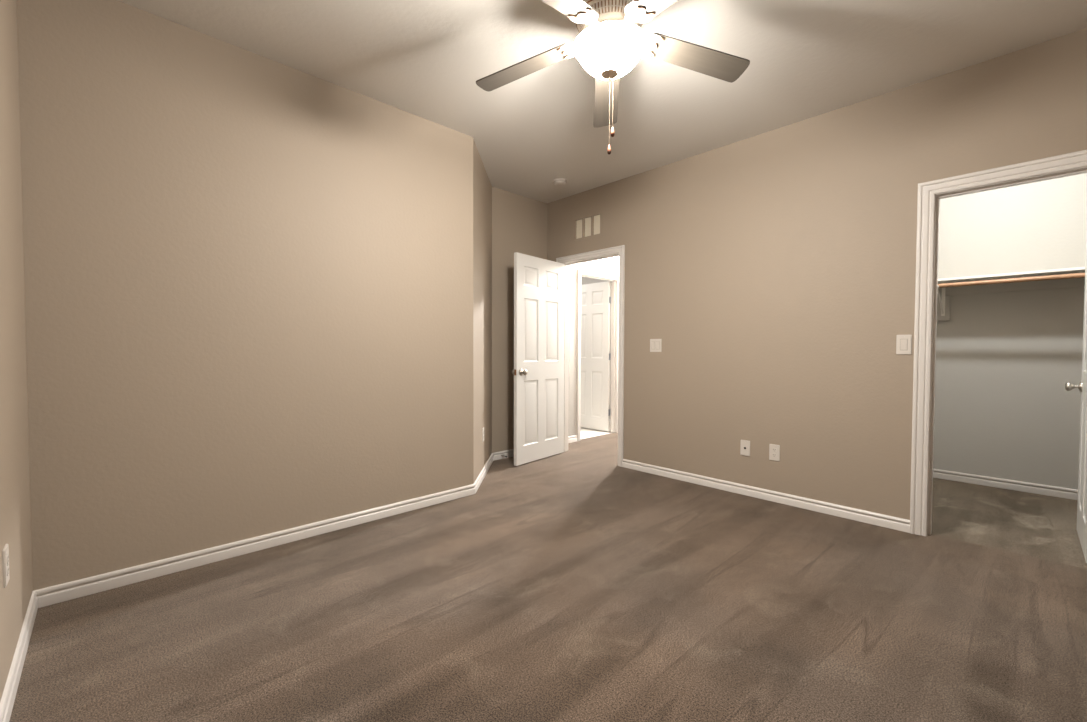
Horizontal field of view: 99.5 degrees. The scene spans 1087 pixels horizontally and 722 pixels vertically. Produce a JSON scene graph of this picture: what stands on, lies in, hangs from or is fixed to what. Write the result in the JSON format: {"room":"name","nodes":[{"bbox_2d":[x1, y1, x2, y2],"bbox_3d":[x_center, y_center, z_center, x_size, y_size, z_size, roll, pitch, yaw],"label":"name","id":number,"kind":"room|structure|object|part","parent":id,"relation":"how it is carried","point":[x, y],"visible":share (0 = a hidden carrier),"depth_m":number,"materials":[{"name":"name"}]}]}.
{"room":"empty bedroom","nodes":[
{"label":"empty bedroom","id":0,"kind":"room"},
{"bbox_2d":[0,0,32,700],"bbox_3d":[-1.078,-0.262,0.696,0.115,2.724,3.577,-1,2,-44],"label":"wall","id":1,"kind":"structure","parent":0,"point":[15,516],"depth_m":1.66,"materials":[{"name":"beige paint"}]},
{"bbox_2d":[3,544,9,587],"bbox_3d":[-1.701,0.647,1.459,0.008,0.118,0.072,-1,2,-44],"label":"power outlet","id":2,"kind":"object","parent":1,"relation":"attached to","point":[6,577],"visible":1,"depth_m":1.44,"materials":[{"name":"beige plastic"}]},
{"bbox_2d":[0,591,37,721],"bbox_3d":[-1.034,1.060,0.776,0.014,0.076,3.347,-1,2,-44],"label":"baseboard","id":3,"kind":"structure","parent":1,"relation":"attached to","point":[11,686],"depth_m":1.56,"materials":[{"name":"white wood"}]},
{"bbox_2d":[17,0,473,590],"bbox_3d":[-1.405,-0.317,2.777,2.289,2.724,0.115,-1,2,-44],"label":"wall","id":4,"kind":"structure","parent":0,"point":[248,276],"depth_m":2.41,"materials":[{"name":"beige paint"}]},
{"bbox_2d":[34,484,474,607],"bbox_3d":[-1.361,1.007,2.767,2.295,0.076,0.014,-1,2,-44],"label":"baseboard","id":5,"kind":"structure","parent":4,"relation":"attached to","point":[67,591],"depth_m":2.45,"materials":[{"name":"white wood"}]},
{"bbox_2d":[473,139,491,481],"bbox_3d":[-0.582,-0.350,4.080,0.115,2.724,1.105,0,2,1],"label":"wall","id":6,"kind":"structure","parent":0,"point":[482,187],"depth_m":3.93,"materials":[{"name":"beige paint"}]},
{"bbox_2d":[474,453,492,493],"bbox_3d":[-0.521,0.974,4.086,0.014,0.076,1.063,0,2,1],"label":"baseboard","id":7,"kind":"structure","parent":6,"relation":"attached to","point":[486,467],"depth_m":3.97,"materials":[{"name":"white wood"}]},
{"bbox_2d":[492,187,546,452],"bbox_3d":[-0.294,-0.370,4.872,0.812,2.724,0.115,-1,2,-44],"label":"wall","id":8,"kind":"structure","parent":0,"point":[519,222],"depth_m":4.71,"materials":[{"name":"beige paint"}]},
{"bbox_2d":[493,449,513,460],"bbox_3d":[-0.235,0.954,4.876,0.764,0.076,0.014,-1,2,-44],"label":"baseboard","id":9,"kind":"structure","parent":8,"relation":"attached to","point":[509,453],"depth_m":4.70,"materials":[{"name":"white wood"}]},
{"bbox_2d":[9,433,1086,721],"bbox_3d":[1.088,1.097,2.936,6.307,0.100,4.895,-1,2,-44],"label":"floor","id":10,"kind":"structure","parent":0,"point":[575,584],"depth_m":1.91,"materials":[{"name":"brown carpet"}]},
{"bbox_2d":[568,256,618,435],"bbox_3d":[0.820,-0.398,6.030,2.171,2.724,0.100,-1,2,-44],"label":"wall","id":11,"kind":"structure","parent":0,"point":[608,265],"depth_m":5.54,"materials":[{"name":"paint"}]},
{"bbox_2d":[568,435,576,442],"bbox_3d":[0.240,0.941,5.434,0.464,0.076,0.014,-1,2,-44],"label":"baseboard","id":12,"kind":"structure","parent":11,"relation":"attached to","point":[573,438],"depth_m":5.53,"materials":[{"name":"white wood"}]},
{"bbox_2d":[581,281,610,431],"bbox_3d":[0.643,-0.065,6.422,0.173,2.012,0.709,-1,2,-44],"label":"door","id":13,"kind":"structure","parent":11,"relation":"in","point":[595,297],"depth_m":6.32,"materials":[{"name":"white wood"}]},
{"bbox_2d":[577,269,618,440],"bbox_3d":[0.684,-0.076,5.894,0.838,2.086,0.121,-1,2,-44],"label":"door frame","id":14,"kind":"structure","parent":11,"relation":"attached to","point":[614,279],"depth_m":6.11,"materials":[{"name":"white wood"}]},
{"bbox_2d":[580,427,611,438],"bbox_3d":[0.123,0.993,6.855,2.286,0.096,2.103,-1,2,-44],"label":"floor tile","id":15,"kind":"structure","parent":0,"point":[584,432],"depth_m":6.20,"materials":[{"name":"white tile"}]},
{"bbox_2d":[581,277,610,371],"bbox_3d":[1.382,-0.424,7.086,0.100,2.724,3.450,-1,2,-44],"label":"wall","id":16,"kind":"structure","parent":0,"point":[584,280],"depth_m":7.53,"materials":[{"name":"paint"}]},
{"bbox_2d":[118,0,1086,202],"bbox_3d":[0.368,-1.748,3.622,6.307,0.100,7.000,-1,2,-44],"label":"ceiling","id":17,"kind":"structure","parent":0,"point":[425,59],"depth_m":2.52,"materials":[{"name":"paint"}]},
{"bbox_2d":[552,178,566,186],"bbox_3d":[0.157,-1.698,4.397,0.144,0.040,0.144,-1,2,-44],"label":"smoke detector","id":18,"kind":"object","parent":17,"relation":"attached to","point":[559,182],"visible":1,"depth_m":4.36,"materials":[{"name":"beige plastic"}]},
{"bbox_2d":[476,0,749,154],"bbox_3d":[0.272,-1.283,1.990,1.246,0.743,1.275,-1,2,-44],"label":"ceiling fan","id":19,"kind":"object","parent":17,"relation":"hanging from","point":[611,40],"visible":1,"depth_m":2.02,"materials":[{"name":"white wood"}]},
{"bbox_3d":[-0.089,-1.391,2.189,0.492,0.006,0.136,-8,8,24],"label":"blade","id":20,"kind":"part","parent":19,"relation":"part of","materials":[{"name":"wood"}]},
{"bbox_3d":[0.161,-1.419,2.079,0.171,0.006,0.116,-8,8,24],"label":"blade arm","id":21,"kind":"part","parent":19,"relation":"part of","materials":[{"name":"white ceramic"}]},
{"bbox_3d":[0.014,-1.378,1.711,0.136,0.006,0.492,14,18,39],"label":"blade","id":22,"kind":"part","parent":19,"relation":"part of","materials":[{"name":"wood"}]},
{"bbox_3d":[0.195,-1.415,1.914,0.116,0.006,0.171,14,18,39],"label":"blade arm","id":23,"kind":"part","parent":19,"relation":"part of","materials":[{"name":"white ceramic"}]},
{"bbox_3d":[0.333,-1.396,2.434,0.136,0.006,0.492,-9,-7,5],"label":"blade","id":24,"kind":"part","parent":19,"relation":"part of","materials":[{"name":"beige laminate"}]},
{"bbox_3d":[0.291,-1.095,2.028,0.002,0.281,0.002,0,2,-21],"label":"pull chain","id":25,"kind":"part","parent":19,"relation":"part of","materials":[{"name":"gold metal"}]},
{"bbox_3d":[0.291,-1.323,2.022,0.317,0.116,0.317,-1,2,-44],"label":"lamp shade","id":26,"kind":"part","parent":19,"relation":"part of","materials":[{"name":"white glass"}]},
{"bbox_3d":[0.362,-1.414,1.896,0.116,0.006,0.171,11,4,-31],"label":"blade arm","id":27,"kind":"part","parent":19,"relation":"part of","materials":[{"name":"white ceramic"}]},
{"bbox_3d":[0.432,-1.418,2.049,0.171,0.006,0.116,8,-10,-12],"label":"blade arm","id":28,"kind":"part","parent":19,"relation":"part of","materials":[{"name":"white metal"}]},
{"bbox_3d":[0.500,-1.375,1.661,0.136,0.006,0.492,10,4,-31],"label":"blade","id":29,"kind":"part","parent":19,"relation":"part of","materials":[{"name":"beige laminate"}]},
{"bbox_3d":[0.698,-1.387,2.109,0.492,0.006,0.136,8,-10,-12],"label":"blade","id":30,"kind":"part","parent":19,"relation":"part of","materials":[{"name":"wood"}]},
{"bbox_2d":[547,28,1086,519],"bbox_3d":[1.690,-0.328,3.466,0.115,2.724,4.889,-1,2,-44],"label":"wall","id":31,"kind":"structure","parent":0,"point":[774,271],"depth_m":3.24,"materials":[{"name":"beige paint"}]},
{"bbox_2d":[512,252,564,465],"bbox_3d":[-0.029,-0.019,4.643,0.173,2.012,0.776,1,2,39],"label":"door","id":32,"kind":"structure","parent":31,"relation":"in","point":[538,371],"depth_m":4.59,"materials":[{"name":"white wood"}]},
{"bbox_2d":[574,212,600,240],"bbox_3d":[0.456,-1.359,4.674,0.038,0.223,0.360,-1,2,-44],"label":"air vent","id":33,"kind":"object","parent":31,"relation":"in","point":[588,226],"visible":1,"depth_m":4.68,"materials":[{"name":"beige metal"}]},
{"bbox_3d":[0.380,-1.362,4.763,0.008,0.195,0.099,-1,2,-44],"label":"panel","id":34,"kind":"part","parent":33,"relation":"part of","materials":[{"name":"beige metal"}]},
{"bbox_3d":[0.461,-1.359,4.678,0.008,0.195,0.099,-1,2,-44],"label":"panel","id":35,"kind":"part","parent":33,"relation":"part of","materials":[{"name":"beige metal"}]},
{"bbox_3d":[0.541,-1.357,4.593,0.008,0.195,0.099,-1,2,-44],"label":"panel","id":36,"kind":"part","parent":33,"relation":"part of","materials":[{"name":"beige metal"}]},
{"bbox_2d":[556,245,624,466],"bbox_3d":[0.496,-0.052,4.724,0.158,2.098,0.893,-1,2,-44],"label":"door frame","id":37,"kind":"structure","parent":31,"relation":"attached to","point":[616,251],"depth_m":4.49,"materials":[{"name":"white wood"}]},
{"bbox_3d":[0.545,-0.053,4.771,0.021,2.098,0.893,-1,2,-44],"label":"hall casing","id":38,"kind":"part","parent":37,"relation":"part of","materials":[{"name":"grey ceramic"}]},
{"bbox_2d":[650,339,661,351],"bbox_3d":[0.998,-0.139,4.104,0.011,0.116,0.116,-1,2,-44],"label":"light switch","id":39,"kind":"object","parent":31,"relation":"attached to","point":[655,344],"visible":1,"depth_m":4.10,"materials":[{"name":"beige plastic"}]},
{"bbox_2d":[740,440,749,455],"bbox_3d":[1.549,0.670,3.542,0.016,0.118,0.072,-1,2,-44],"label":"cable plate","id":40,"kind":"object","parent":31,"relation":"attached to","point":[745,445],"visible":1,"depth_m":3.54,"materials":[{"name":"beige plastic"}]},
{"bbox_2d":[622,459,909,532],"bbox_3d":[1.500,0.992,3.602,0.014,0.076,2.159,-1,2,-44],"label":"baseboard","id":41,"kind":"structure","parent":31,"relation":"attached to","point":[878,519],"depth_m":3.35,"materials":[{"name":"white wood"}]},
{"bbox_2d":[769,444,779,460],"bbox_3d":[1.700,0.674,3.391,0.008,0.118,0.072,-1,2,-44],"label":"power outlet","id":42,"kind":"object","parent":31,"relation":"attached to","point":[774,450],"visible":1,"depth_m":3.39,"materials":[{"name":"beige plastic"}]},
{"bbox_2d":[896,335,911,353],"bbox_3d":[2.215,-0.101,2.831,0.011,0.121,0.074,-1,2,-44],"label":"light switch","id":43,"kind":"object","parent":31,"relation":"attached to","point":[903,342],"visible":1,"depth_m":2.83,"materials":[{"name":"beige plastic"}]},
{"bbox_2d":[910,150,1086,535],"bbox_3d":[2.581,0.002,2.541,0.158,2.116,0.827,-1,2,-44],"label":"door frame","id":44,"kind":"structure","parent":31,"relation":"attached to","point":[930,193],"depth_m":2.75,"materials":[{"name":"white wood"}]},
{"bbox_2d":[1065,231,1086,562],"bbox_3d":[3.079,0.043,2.587,0.674,2.012,0.173,-1,2,-44],"label":"door","id":45,"kind":"structure","parent":31,"relation":"in","point":[1082,473],"depth_m":2.70,"materials":[{"name":"white wood"}]},
{"bbox_2d":[933,173,1086,489],"bbox_3d":[3.738,-0.331,3.771,0.100,2.724,2.500,-1,2,-44],"label":"wall","id":46,"kind":"structure","parent":0,"point":[1004,409],"depth_m":3.68,"materials":[{"name":"grey paint"}]},
{"bbox_2d":[937,281,949,320],"bbox_3d":[3.288,-0.495,3.816,0.443,0.297,0.084,-1,2,-44],"label":"shelf bracket","id":47,"kind":"object","parent":46,"relation":"attached to","point":[943,302],"visible":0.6,"depth_m":3.95,"materials":[{"name":"white metal"}]},
{"bbox_3d":[3.314,-0.515,3.840,0.333,0.259,0.024,-1,2,-44],"label":"bracket arm","id":48,"kind":"part","parent":47,"relation":"part of","materials":[{"name":"white paint"}]},
{"bbox_2d":[933,469,1077,499],"bbox_3d":[3.693,0.993,3.766,0.014,0.076,2.300,-1,2,-44],"label":"baseboard","id":49,"kind":"structure","parent":46,"relation":"attached to","point":[1068,493],"depth_m":3.71,"materials":[{"name":"white wood"}]},
{"bbox_2d":[937,267,1084,295],"bbox_3d":[3.557,-0.605,3.590,0.401,0.104,2.296,-1,2,-44],"label":"closet shelf","id":50,"kind":"object","parent":46,"relation":"attached to","point":[1074,282],"visible":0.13,"depth_m":3.56,"materials":[{"name":"white paint"}]},
{"bbox_2d":[938,273,1084,287],"bbox_3d":[3.383,-0.591,3.424,0.033,0.033,2.200,-1,2,-44],"label":"closet rod","id":51,"kind":"object","parent":46,"relation":"attached to","point":[1075,275],"visible":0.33,"depth_m":3.35,"materials":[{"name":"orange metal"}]}
]}

